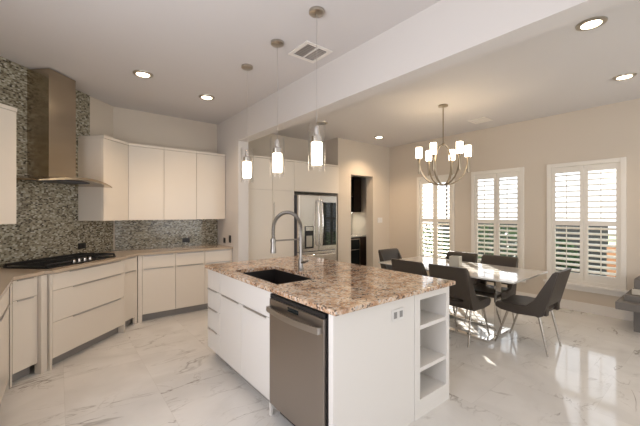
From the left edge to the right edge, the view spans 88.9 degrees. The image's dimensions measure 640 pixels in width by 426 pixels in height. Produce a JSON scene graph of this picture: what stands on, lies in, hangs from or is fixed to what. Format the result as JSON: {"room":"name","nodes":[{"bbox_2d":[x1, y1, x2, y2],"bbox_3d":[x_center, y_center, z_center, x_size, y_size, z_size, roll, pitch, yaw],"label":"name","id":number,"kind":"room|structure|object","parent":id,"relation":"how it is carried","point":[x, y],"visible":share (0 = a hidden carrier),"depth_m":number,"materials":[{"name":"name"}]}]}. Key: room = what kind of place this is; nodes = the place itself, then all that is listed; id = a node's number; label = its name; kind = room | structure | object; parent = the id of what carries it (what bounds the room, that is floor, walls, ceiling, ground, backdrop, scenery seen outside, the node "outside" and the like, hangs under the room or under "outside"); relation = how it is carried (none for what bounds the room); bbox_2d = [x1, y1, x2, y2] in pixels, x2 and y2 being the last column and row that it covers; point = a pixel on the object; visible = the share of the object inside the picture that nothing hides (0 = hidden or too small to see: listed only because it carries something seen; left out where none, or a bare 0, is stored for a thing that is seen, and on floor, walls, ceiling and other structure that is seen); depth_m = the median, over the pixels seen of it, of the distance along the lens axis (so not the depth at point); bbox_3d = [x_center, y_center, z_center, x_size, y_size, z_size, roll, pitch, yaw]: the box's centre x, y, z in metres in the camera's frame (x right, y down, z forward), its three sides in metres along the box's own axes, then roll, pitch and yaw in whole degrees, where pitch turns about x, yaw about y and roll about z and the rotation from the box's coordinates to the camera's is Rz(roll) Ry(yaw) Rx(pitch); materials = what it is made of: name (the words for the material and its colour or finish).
{"room":"kitchen","nodes":[
{"label":"kitchen","id":0,"kind":"room"},
{"bbox_2d":[0,96,112,267],"bbox_3d":[-3.104,-0.035,3.537,0.120,2.950,2.270,0,0,6],"label":"wall","id":1,"kind":"structure","parent":0,"point":[101,113],"depth_m":4.38,"materials":[{"name":"beige paint"}]},
{"bbox_2d":[0,103,16,223],"bbox_3d":[-2.945,-0.426,2.725,0.344,1.048,0.510,0,0,6],"label":"upper cabinet","id":2,"kind":"object","parent":1,"relation":"attached to","point":[7,113],"visible":1,"depth_m":2.88,"materials":[{"name":"beige paint"}]},
{"bbox_2d":[0,56,112,266],"bbox_3d":[-3.038,-0.493,3.533,0.011,2.034,2.147,0,0,6],"label":"backsplash","id":3,"kind":"structure","parent":1,"relation":"attached to","point":[47,224],"depth_m":3.51,"materials":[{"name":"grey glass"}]},
{"bbox_2d":[16,68,111,187],"bbox_3d":[-2.765,-0.899,3.532,0.530,1.191,0.923,0,0,6],"label":"range hood","id":4,"kind":"object","parent":1,"relation":"attached to","point":[51,95],"visible":0.95,"depth_m":3.39,"materials":[{"name":"silver metal"}]},
{"bbox_2d":[78,243,85,248],"bbox_3d":[-2.969,0.410,4.071,0.010,0.072,0.115,0,0,6],"label":"wall outlet","id":5,"kind":"object","parent":1,"relation":"attached to","point":[80,245],"visible":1,"depth_m":4.06,"materials":[{"name":"black plastic"}]},
{"bbox_2d":[78,135,127,220],"bbox_3d":[-2.777,-0.426,4.273,0.344,1.048,0.556,0,0,6],"label":"upper cabinet","id":6,"kind":"object","parent":1,"relation":"attached to","point":[102,158],"visible":1,"depth_m":4.01,"materials":[{"name":"beige paint"}]},
{"bbox_2d":[113,106,318,249],"bbox_3d":[-1.449,-0.035,5.880,3.889,2.950,0.120,0,0,-39],"label":"wall","id":7,"kind":"structure","parent":0,"point":[130,126],"depth_m":5.17,"materials":[{"name":"beige paint"}]},
{"bbox_2d":[128,143,163,219],"bbox_3d":[-2.530,-0.426,4.694,0.447,1.048,0.344,0,0,-39],"label":"upper cabinet","id":8,"kind":"object","parent":7,"relation":"attached to","point":[145,162],"visible":0.9,"depth_m":4.56,"materials":[{"name":"beige paint"}]},
{"bbox_2d":[115,219,217,249],"bbox_3d":[-2.327,0.282,5.088,1.490,0.484,0.011,0,0,-39],"label":"backsplash","id":9,"kind":"structure","parent":7,"relation":"attached to","point":[129,234],"depth_m":5.02,"materials":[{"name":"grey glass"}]},
{"bbox_2d":[164,147,196,219],"bbox_3d":[-2.175,-0.426,4.980,0.460,1.048,0.344,0,0,-39],"label":"upper cabinet","id":10,"kind":"object","parent":7,"relation":"attached to","point":[179,164],"visible":0.9,"depth_m":4.84,"materials":[{"name":"beige paint"}]},
{"bbox_2d":[182,238,189,242],"bbox_3d":[-2.145,0.435,5.221,0.115,0.072,0.010,0,0,-39],"label":"wall outlet","id":11,"kind":"object","parent":7,"relation":"attached to","point":[183,239],"visible":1,"depth_m":5.21,"materials":[{"name":"black plastic"}]},
{"bbox_2d":[196,151,224,218],"bbox_3d":[-1.817,-0.426,5.268,0.457,1.048,0.344,0,0,-39],"label":"upper cabinet","id":12,"kind":"object","parent":7,"relation":"attached to","point":[210,167],"visible":0.85,"depth_m":5.13,"materials":[{"name":"beige paint"}]},
{"bbox_2d":[294,160,338,194],"bbox_3d":[-0.227,-0.667,6.387,1.070,0.555,0.611,0,0,-39],"label":"upper cabinet","id":13,"kind":"object","parent":7,"relation":"attached to","point":[322,179],"visible":0.82,"depth_m":6.15,"materials":[{"name":"beige paint"}]},
{"bbox_2d":[0,0,639,147],"bbox_3d":[0.942,-1.570,2.778,7.350,0.120,9.450,0,0,-39],"label":"ceiling","id":14,"kind":"structure","parent":0,"point":[191,49],"depth_m":3.23,"materials":[{"name":"white paint"}]},
{"bbox_2d":[133,70,152,77],"bbox_3d":[-1.920,-1.501,3.537,0.200,0.014,0.200,0,0,-39],"label":"recessed light","id":15,"kind":"object","parent":14,"relation":"in","point":[140,73],"visible":1,"depth_m":3.52,"materials":[{"name":"silver metal"}]},
{"bbox_2d":[199,94,214,99],"bbox_3d":[-1.474,-1.501,4.243,0.200,0.014,0.200,0,0,-39],"label":"recessed light","id":16,"kind":"object","parent":14,"relation":"in","point":[202,96],"visible":1,"depth_m":4.23,"materials":[{"name":"silver metal"}]},
{"bbox_2d":[241,64,252,177],"bbox_3d":[-0.749,-0.911,3.350,0.128,1.193,0.128,0,0,-39],"label":"pendant light","id":17,"kind":"object","parent":14,"relation":"hanging from","point":[247,67],"visible":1,"depth_m":3.32,"materials":[{"name":"white glass"}]},
{"bbox_2d":[243,162,250,177],"bbox_3d":[-0.749,-0.442,3.350,0.083,0.163,0.083,0,0,-39],"label":"diffuser","id":18,"kind":"object","parent":17,"relation":"attached to","point":[246,165],"depth_m":3.31,"materials":[{"name":"white glass"}]},
{"bbox_2d":[271,39,284,177],"bbox_3d":[-0.377,-0.911,2.879,0.128,1.193,0.128,0,0,-39],"label":"pendant light","id":19,"kind":"object","parent":14,"relation":"hanging from","point":[277,43],"visible":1,"depth_m":2.85,"materials":[{"name":"white glass"}]},
{"bbox_2d":[273,153,281,172],"bbox_3d":[-0.377,-0.442,2.879,0.083,0.163,0.083,0,0,-39],"label":"diffuser","id":20,"kind":"object","parent":19,"relation":"attached to","point":[277,157],"depth_m":2.84,"materials":[{"name":"white glass"}]},
{"bbox_2d":[288,41,332,62],"bbox_3d":[-0.091,-1.504,3.058,0.300,0.011,0.300,0,0,-39],"label":"ceiling vent","id":21,"kind":"object","parent":14,"relation":"in","point":[308,51],"visible":1,"depth_m":3.05,"materials":[{"name":"white metal"}]},
{"bbox_2d":[295,45,325,59],"bbox_3d":[-0.091,-1.503,3.058,0.230,0.006,0.191,0,0,-39],"label":"grille","id":22,"kind":"object","parent":21,"relation":"attached to","point":[308,52],"depth_m":3.06,"materials":[{"name":"grey metal"}]},
{"bbox_2d":[309,6,324,164],"bbox_3d":[-0.024,-0.911,2.432,0.128,1.193,0.128,0,0,-39],"label":"pendant light","id":23,"kind":"object","parent":14,"relation":"hanging from","point":[315,11],"visible":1,"depth_m":2.40,"materials":[{"name":"white glass"}]},
{"bbox_2d":[311,142,321,164],"bbox_3d":[-0.024,-0.442,2.432,0.083,0.163,0.083,0,0,-39],"label":"diffuser","id":24,"kind":"object","parent":23,"relation":"attached to","point":[316,147],"depth_m":2.40,"materials":[{"name":"white glass"}]},
{"bbox_2d":[316,121,327,124],"bbox_3d":[0.032,-1.501,5.466,0.200,0.014,0.200,0,0,-39],"label":"recessed light","id":25,"kind":"object","parent":14,"relation":"in","point":[320,122],"visible":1,"depth_m":5.46,"materials":[{"name":"silver metal"}]},
{"bbox_2d":[416,104,470,185],"bbox_3d":[1.727,-0.945,4.571,0.727,1.126,0.689,0,0,-39],"label":"chandelier","id":26,"kind":"object","parent":14,"relation":"hanging from","point":[431,155],"visible":1,"depth_m":4.53,"materials":[{"name":"silver metal"}]},
{"bbox_2d":[468,117,492,123],"bbox_3d":[2.603,-1.504,5.301,0.280,0.011,0.280,0,0,-39],"label":"ceiling vent","id":27,"kind":"object","parent":14,"relation":"in","point":[482,119],"visible":1,"depth_m":5.29,"materials":[{"name":"white metal"}]},
{"bbox_2d":[575,16,607,30],"bbox_3d":[2.160,-1.501,2.596,0.200,0.014,0.200,0,0,-39],"label":"recessed light","id":28,"kind":"object","parent":14,"relation":"in","point":[594,22],"visible":1,"depth_m":2.59,"materials":[{"name":"silver metal"}]},
{"bbox_2d":[612,73,636,80],"bbox_3d":[3.365,-1.501,3.603,0.200,0.014,0.200,0,0,-39],"label":"recessed light","id":29,"kind":"object","parent":14,"relation":"in","point":[625,76],"visible":1,"depth_m":3.59,"materials":[{"name":"silver metal"}]},
{"bbox_2d":[0,295,639,425],"bbox_3d":[0.942,1.490,2.778,7.350,0.100,9.450,0,0,-39],"label":"floor","id":30,"kind":"structure","parent":0,"point":[161,371],"depth_m":2.75,"materials":[{"name":"stone"}]},
{"bbox_2d":[0,288,9,405],"bbox_3d":[-2.576,0.998,2.239,0.607,0.884,0.617,0,0,-39],"label":"base cabinet","id":31,"kind":"object","parent":30,"relation":"on","point":[4,302],"visible":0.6,"depth_m":2.43,"materials":[{"name":"beige paint"}]},
{"bbox_2d":[9,275,46,387],"bbox_3d":[-2.811,0.998,2.732,0.593,0.884,0.552,0,0,6],"label":"base cabinet","id":32,"kind":"object","parent":30,"relation":"on","point":[27,296],"visible":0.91,"depth_m":2.83,"materials":[{"name":"beige paint"}]},
{"bbox_2d":[43,259,124,370],"bbox_3d":[-2.716,0.998,3.493,0.637,0.884,0.973,0,0,6],"label":"base cabinet","id":33,"kind":"object","parent":30,"relation":"on","point":[86,305],"visible":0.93,"depth_m":3.34,"materials":[{"name":"beige paint"}]},
{"bbox_2d":[125,256,136,325],"bbox_3d":[-2.656,0.998,4.258,0.572,0.884,0.550,0,0,6],"label":"base cabinet","id":34,"kind":"object","parent":30,"relation":"on","point":[131,262],"visible":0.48,"depth_m":4.13,"materials":[{"name":"beige paint"}]},
{"bbox_2d":[137,253,174,322],"bbox_3d":[-2.382,0.998,4.635,0.464,0.884,0.607,0,0,-39],"label":"base cabinet","id":35,"kind":"object","parent":30,"relation":"on","point":[156,272],"visible":1,"depth_m":4.40,"materials":[{"name":"beige paint"}]},
{"bbox_2d":[174,251,204,314],"bbox_3d":[-2.041,0.998,4.909,0.407,0.884,0.607,0,0,-39],"label":"base cabinet","id":36,"kind":"object","parent":30,"relation":"on","point":[189,266],"visible":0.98,"depth_m":4.68,"materials":[{"name":"beige paint"}]},
{"bbox_2d":[207,269,227,364],"bbox_3d":[-0.803,0.998,3.347,0.607,0.884,0.318,0,0,-39],"label":"base cabinet","id":37,"kind":"object","parent":30,"relation":"on","point":[213,288],"visible":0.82,"depth_m":3.14,"materials":[{"name":"white paint"}]},
{"bbox_2d":[203,249,231,308],"bbox_3d":[-1.717,0.998,5.169,0.420,0.884,0.607,0,0,-39],"label":"base cabinet","id":38,"kind":"object","parent":30,"relation":"on","point":[224,255],"visible":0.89,"depth_m":4.90,"materials":[{"name":"beige paint"}]},
{"bbox_2d":[220,274,272,415],"bbox_3d":[-0.411,0.998,2.860,0.607,0.884,0.928,0,0,-39],"label":"base cabinet","id":39,"kind":"object","parent":30,"relation":"on","point":[244,317],"visible":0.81,"depth_m":2.61,"materials":[{"name":"white paint"}]},
{"bbox_2d":[248,154,272,259],"bbox_3d":[-1.209,0.247,5.597,0.550,2.385,0.611,0,0,-39],"label":"tall cabinet","id":40,"kind":"object","parent":30,"relation":"on","point":[260,182],"visible":0.45,"depth_m":5.39,"materials":[{"name":"beige paint"}]},
{"bbox_2d":[272,159,293,257],"bbox_3d":[-0.813,0.247,5.903,0.446,2.385,0.631,0,0,-39],"label":"tall cabinet","id":41,"kind":"object","parent":30,"relation":"on","point":[282,188],"visible":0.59,"depth_m":5.69,"materials":[{"name":"beige paint"}]},
{"bbox_2d":[266,293,328,425],"bbox_3d":[0.050,1.004,2.229,0.658,0.872,0.617,0,0,-39],"label":"dishwasher","id":42,"kind":"object","parent":30,"relation":"on","point":[299,333],"visible":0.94,"depth_m":2.00,"materials":[{"name":"silver metal"}]},
{"bbox_2d":[294,195,336,260],"bbox_3d":[-0.204,0.557,6.263,0.906,1.765,0.743,0,0,-39],"label":"refrigerator","id":43,"kind":"object","parent":30,"relation":"on","point":[317,214],"visible":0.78,"depth_m":5.98,"materials":[{"name":"grey metal"}]},
{"bbox_2d":[351,237,360,264],"bbox_3d":[0.540,1.000,7.658,0.600,0.880,0.661,0,0,-39],"label":"wine cooler","id":44,"kind":"object","parent":30,"relation":"on","point":[355,241],"visible":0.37,"depth_m":7.51,"materials":[{"name":"black glass"}]},
{"bbox_2d":[361,236,365,265],"bbox_3d":[0.935,1.000,8.003,0.440,0.880,0.618,0,0,-39],"label":"pantry cabinet","id":45,"kind":"object","parent":30,"relation":"on","point":[363,239],"visible":0.23,"depth_m":7.68,"materials":[{"name":"brown wood"}]},
{"bbox_2d":[351,233,365,236],"bbox_3d":[0.501,0.540,7.733,1.465,0.030,0.765,0,0,-39],"label":"countertop","id":46,"kind":"structure","parent":45,"relation":"on","point":[352,234],"depth_m":7.66,"materials":[{"name":"beige stone"}]},
{"bbox_2d":[329,296,413,425],"bbox_3d":[0.350,0.998,2.040,0.744,0.884,0.040,0,0,-39],"label":"island end panel","id":47,"kind":"object","parent":30,"relation":"on","point":[371,355],"visible":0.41,"depth_m":2.00,"materials":[{"name":"white paint"}]},
{"bbox_2d":[392,307,403,321],"bbox_3d":[0.511,0.665,2.136,0.118,0.075,0.010,0,0,-39],"label":"wall outlet","id":48,"kind":"object","parent":47,"relation":"attached to","point":[397,314],"visible":1,"depth_m":2.13,"materials":[{"name":"white plastic"}]},
{"bbox_2d":[378,248,401,269],"bbox_3d":[1.276,1.014,5.067,0.480,0.858,0.616,0,0,-39],"label":"dining chair","id":49,"kind":"object","parent":30,"relation":"on","point":[384,254],"visible":0.18,"depth_m":5.20,"materials":[{"name":"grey leather"}]},
{"bbox_2d":[391,258,427,275],"bbox_3d":[1.282,1.014,4.200,0.616,0.858,0.480,0,0,-39],"label":"dining chair","id":50,"kind":"object","parent":30,"relation":"on","point":[412,267],"visible":0.12,"depth_m":3.98,"materials":[{"name":"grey leather"}]},
{"bbox_2d":[414,286,448,420],"bbox_3d":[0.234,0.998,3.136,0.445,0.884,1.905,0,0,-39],"label":"open shelf unit","id":51,"kind":"object","parent":30,"relation":"on","point":[431,308],"visible":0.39,"depth_m":2.51,"materials":[{"name":"white paint"}]},
{"bbox_2d":[204,255,454,315],"bbox_3d":[-0.063,0.540,2.910,1.240,0.030,2.005,0,0,-39],"label":"countertop","id":52,"kind":"structure","parent":51,"relation":"on","point":[335,288],"depth_m":2.43,"materials":[{"name":"stone"}]},
{"bbox_2d":[243,269,310,284],"bbox_3d":[-0.382,0.658,2.811,0.433,0.204,0.756,0,0,-39],"label":"sink","id":53,"kind":"object","parent":52,"relation":"in","point":[274,276],"visible":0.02,"depth_m":3.13,"materials":[{"name":"black"}]},
{"bbox_2d":[270,211,308,270],"bbox_3d":[-0.260,0.251,2.863,0.346,0.548,0.152,0,0,-39],"label":"kitchen faucet","id":54,"kind":"object","parent":52,"relation":"on","point":[273,240],"visible":1,"depth_m":2.92,"materials":[{"name":"silver metal"}]},
{"bbox_2d":[428,263,490,347],"bbox_3d":[1.620,1.014,3.779,0.616,0.858,0.480,0,0,-39],"label":"dining chair","id":55,"kind":"object","parent":30,"relation":"on","point":[462,294],"visible":0.77,"depth_m":3.55,"materials":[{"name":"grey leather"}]},
{"bbox_2d":[445,251,477,320],"bbox_3d":[1.911,1.014,4.693,0.616,0.858,0.480,0,0,-39],"label":"dining chair","id":56,"kind":"object","parent":30,"relation":"on","point":[467,257],"visible":0.18,"depth_m":4.77,"materials":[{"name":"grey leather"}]},
{"bbox_2d":[378,256,547,342],"bbox_3d":[1.752,1.064,4.212,0.990,0.752,1.750,0,0,-39],"label":"dining table","id":57,"kind":"object","parent":30,"relation":"on","point":[498,274],"visible":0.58,"depth_m":3.83,"materials":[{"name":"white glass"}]},
{"bbox_2d":[449,255,461,266],"bbox_3d":[1.762,0.625,4.240,0.124,0.125,0.124,0,0,40],"label":"napkin holder","id":58,"kind":"object","parent":57,"relation":"on","point":[456,261],"visible":0.98,"depth_m":4.20,"materials":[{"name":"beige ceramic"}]},
{"bbox_2d":[464,254,517,323],"bbox_3d":[2.243,1.014,4.280,0.616,0.858,0.480,0,0,-39],"label":"dining chair","id":59,"kind":"object","parent":30,"relation":"on","point":[481,288],"visible":0.53,"depth_m":4.30,"materials":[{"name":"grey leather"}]},
{"bbox_2d":[495,268,571,356],"bbox_3d":[2.313,1.014,3.554,0.480,0.858,0.616,0,0,-39],"label":"dining chair","id":60,"kind":"object","parent":30,"relation":"on","point":[549,298],"visible":1,"depth_m":3.37,"materials":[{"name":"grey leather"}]},
{"bbox_2d":[615,275,639,332],"bbox_3d":[4.054,1.123,3.863,0.600,0.635,0.740,0,0,-39],"label":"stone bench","id":61,"kind":"object","parent":30,"relation":"on","point":[630,301],"visible":1,"depth_m":3.94,"materials":[{"name":"grey stone"}]},
{"bbox_3d":[-2.178,0.998,1.744,0.607,0.884,0.647,0,0,-39],"label":"base cabinet","id":62,"kind":"object","parent":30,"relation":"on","visible":0},
{"bbox_2d":[0,244,232,299],"bbox_3d":[-2.281,0.539,3.448,1.509,0.029,4.292,0,0,6],"label":"countertop","id":63,"kind":"structure","parent":62,"relation":"on","point":[7,275],"depth_m":3.60,"materials":[{"name":"beige stone"}]},
{"bbox_2d":[3,253,115,268],"bbox_3d":[-2.726,0.502,3.501,0.480,0.044,0.872,0,0,6],"label":"gas cooktop","id":64,"kind":"object","parent":63,"relation":"in","point":[76,258],"visible":1,"depth_m":3.33,"materials":[{"name":"black glass"}]},
{"bbox_2d":[320,138,389,267],"bbox_3d":[0.805,-0.035,7.249,1.600,2.950,0.570,0,0,-39],"label":"wall","id":65,"kind":"structure","parent":0,"point":[353,158],"depth_m":7.08,"materials":[{"name":"beige paint"}]},
{"bbox_2d":[217,0,628,261],"bbox_3d":[0.955,-0.035,2.327,0.165,2.950,8.430,0,0,-39],"label":"wall","id":66,"kind":"structure","parent":0,"point":[446,34],"depth_m":2.71,"materials":[{"name":"white paint"}]},
{"bbox_2d":[352,98,639,307],"bbox_3d":[3.698,-0.035,5.040,0.140,2.950,9.220,0,0,-39],"label":"wall","id":67,"kind":"structure","parent":0,"point":[608,131],"depth_m":5.29,"materials":[{"name":"beige paint"}]},
{"bbox_2d":[417,174,453,258],"bbox_3d":[2.363,0.193,6.644,0.180,1.895,0.915,0,0,-39],"label":"window","id":68,"kind":"structure","parent":67,"relation":"in","point":[442,178],"depth_m":6.63,"materials":[{"name":"beige paint"}]},
{"bbox_2d":[471,167,525,282],"bbox_3d":[3.109,0.193,5.717,0.180,1.895,0.955,0,0,-39],"label":"window","id":69,"kind":"structure","parent":67,"relation":"in","point":[518,172],"depth_m":5.67,"materials":[{"name":"beige paint"}]},
{"bbox_2d":[429,276,633,320],"bbox_3d":[4.069,1.373,4.454,0.016,0.135,7.844,0,0,-39],"label":"baseboard","id":70,"kind":"structure","parent":67,"relation":"attached to","point":[612,312],"depth_m":4.65,"materials":[{"name":"white paint"}]},
{"bbox_2d":[543,157,627,296],"bbox_3d":[3.870,0.193,4.770,0.180,1.895,0.995,0,0,-39],"label":"window","id":71,"kind":"structure","parent":67,"relation":"in","point":[582,281],"depth_m":4.71,"materials":[{"name":"beige paint"}]},
{"bbox_3d":[0.396,-0.035,7.870,1.720,2.950,0.670,0,0,-39],"label":"wall","id":72,"kind":"structure","parent":0,"visible":0},
{"bbox_2d":[351,177,360,211],"bbox_3d":[0.519,-0.440,7.924,0.900,0.840,0.496,0,0,-39],"label":"wall cabinet","id":73,"kind":"object","parent":72,"relation":"attached to","point":[355,182],"visible":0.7,"depth_m":7.92,"materials":[{"name":"brown wood"}]},
{"label":"outside","id":74,"kind":"structure","parent":0,"visible":0},
{"bbox_2d":[423,228,615,255],"bbox_3d":[10.957,1.665,15.226,23.840,0.150,34.000,0,0,-39],"label":"ground","id":75,"kind":"structure","parent":74,"point":[609,237],"depth_m":18.85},
{"bbox_2d":[423,225,448,257],"bbox_3d":[2.896,0.932,9.029,1.264,1.329,1.624,0,0,-39],"label":"shrub","id":76,"kind":"object","parent":75,"relation":"on","point":[428,229],"visible":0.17,"depth_m":8.66,"materials":[{"name":"green plant"}]},
{"bbox_2d":[446,185,447,218],"bbox_3d":[4.398,-1.106,11.293,1.984,5.394,1.961,0,0,-39],"label":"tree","id":77,"kind":"object","parent":75,"relation":"on","point":[447,185],"visible":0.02,"depth_m":11.29,"materials":[{"name":"green plant"}]},
{"bbox_2d":[478,223,516,261],"bbox_3d":[4.021,0.912,7.428,1.271,1.390,1.740,0,0,-39],"label":"shrub","id":78,"kind":"object","parent":75,"relation":"on","point":[486,227],"visible":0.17,"depth_m":7.30,"materials":[{"name":"green plant"}]},
{"bbox_2d":[438,222,608,275],"bbox_3d":[5.503,0.910,9.554,0.150,1.360,4.495,0,0,-39],"label":"fence","id":79,"kind":"object","parent":75,"relation":"on","point":[479,227],"visible":0.02,"depth_m":8.23,"materials":[{"name":"brown wood"}]},
{"bbox_2d":[556,239,579,271],"bbox_3d":[5.839,1.091,8.038,0.943,1.034,0.954,0,0,-39],"label":"shrub","id":80,"kind":"object","parent":75,"relation":"on","point":[557,240],"visible":0.21,"depth_m":7.82,"materials":[{"name":"green plant"}]},
{"bbox_2d":[607,244,615,276],"bbox_3d":[6.293,1.125,6.536,0.200,0.930,0.800,0,0,-39],"label":"wall","id":81,"kind":"structure","parent":75,"relation":"on","point":[608,248],"depth_m":6.72,"materials":[{"name":"orange brick"}]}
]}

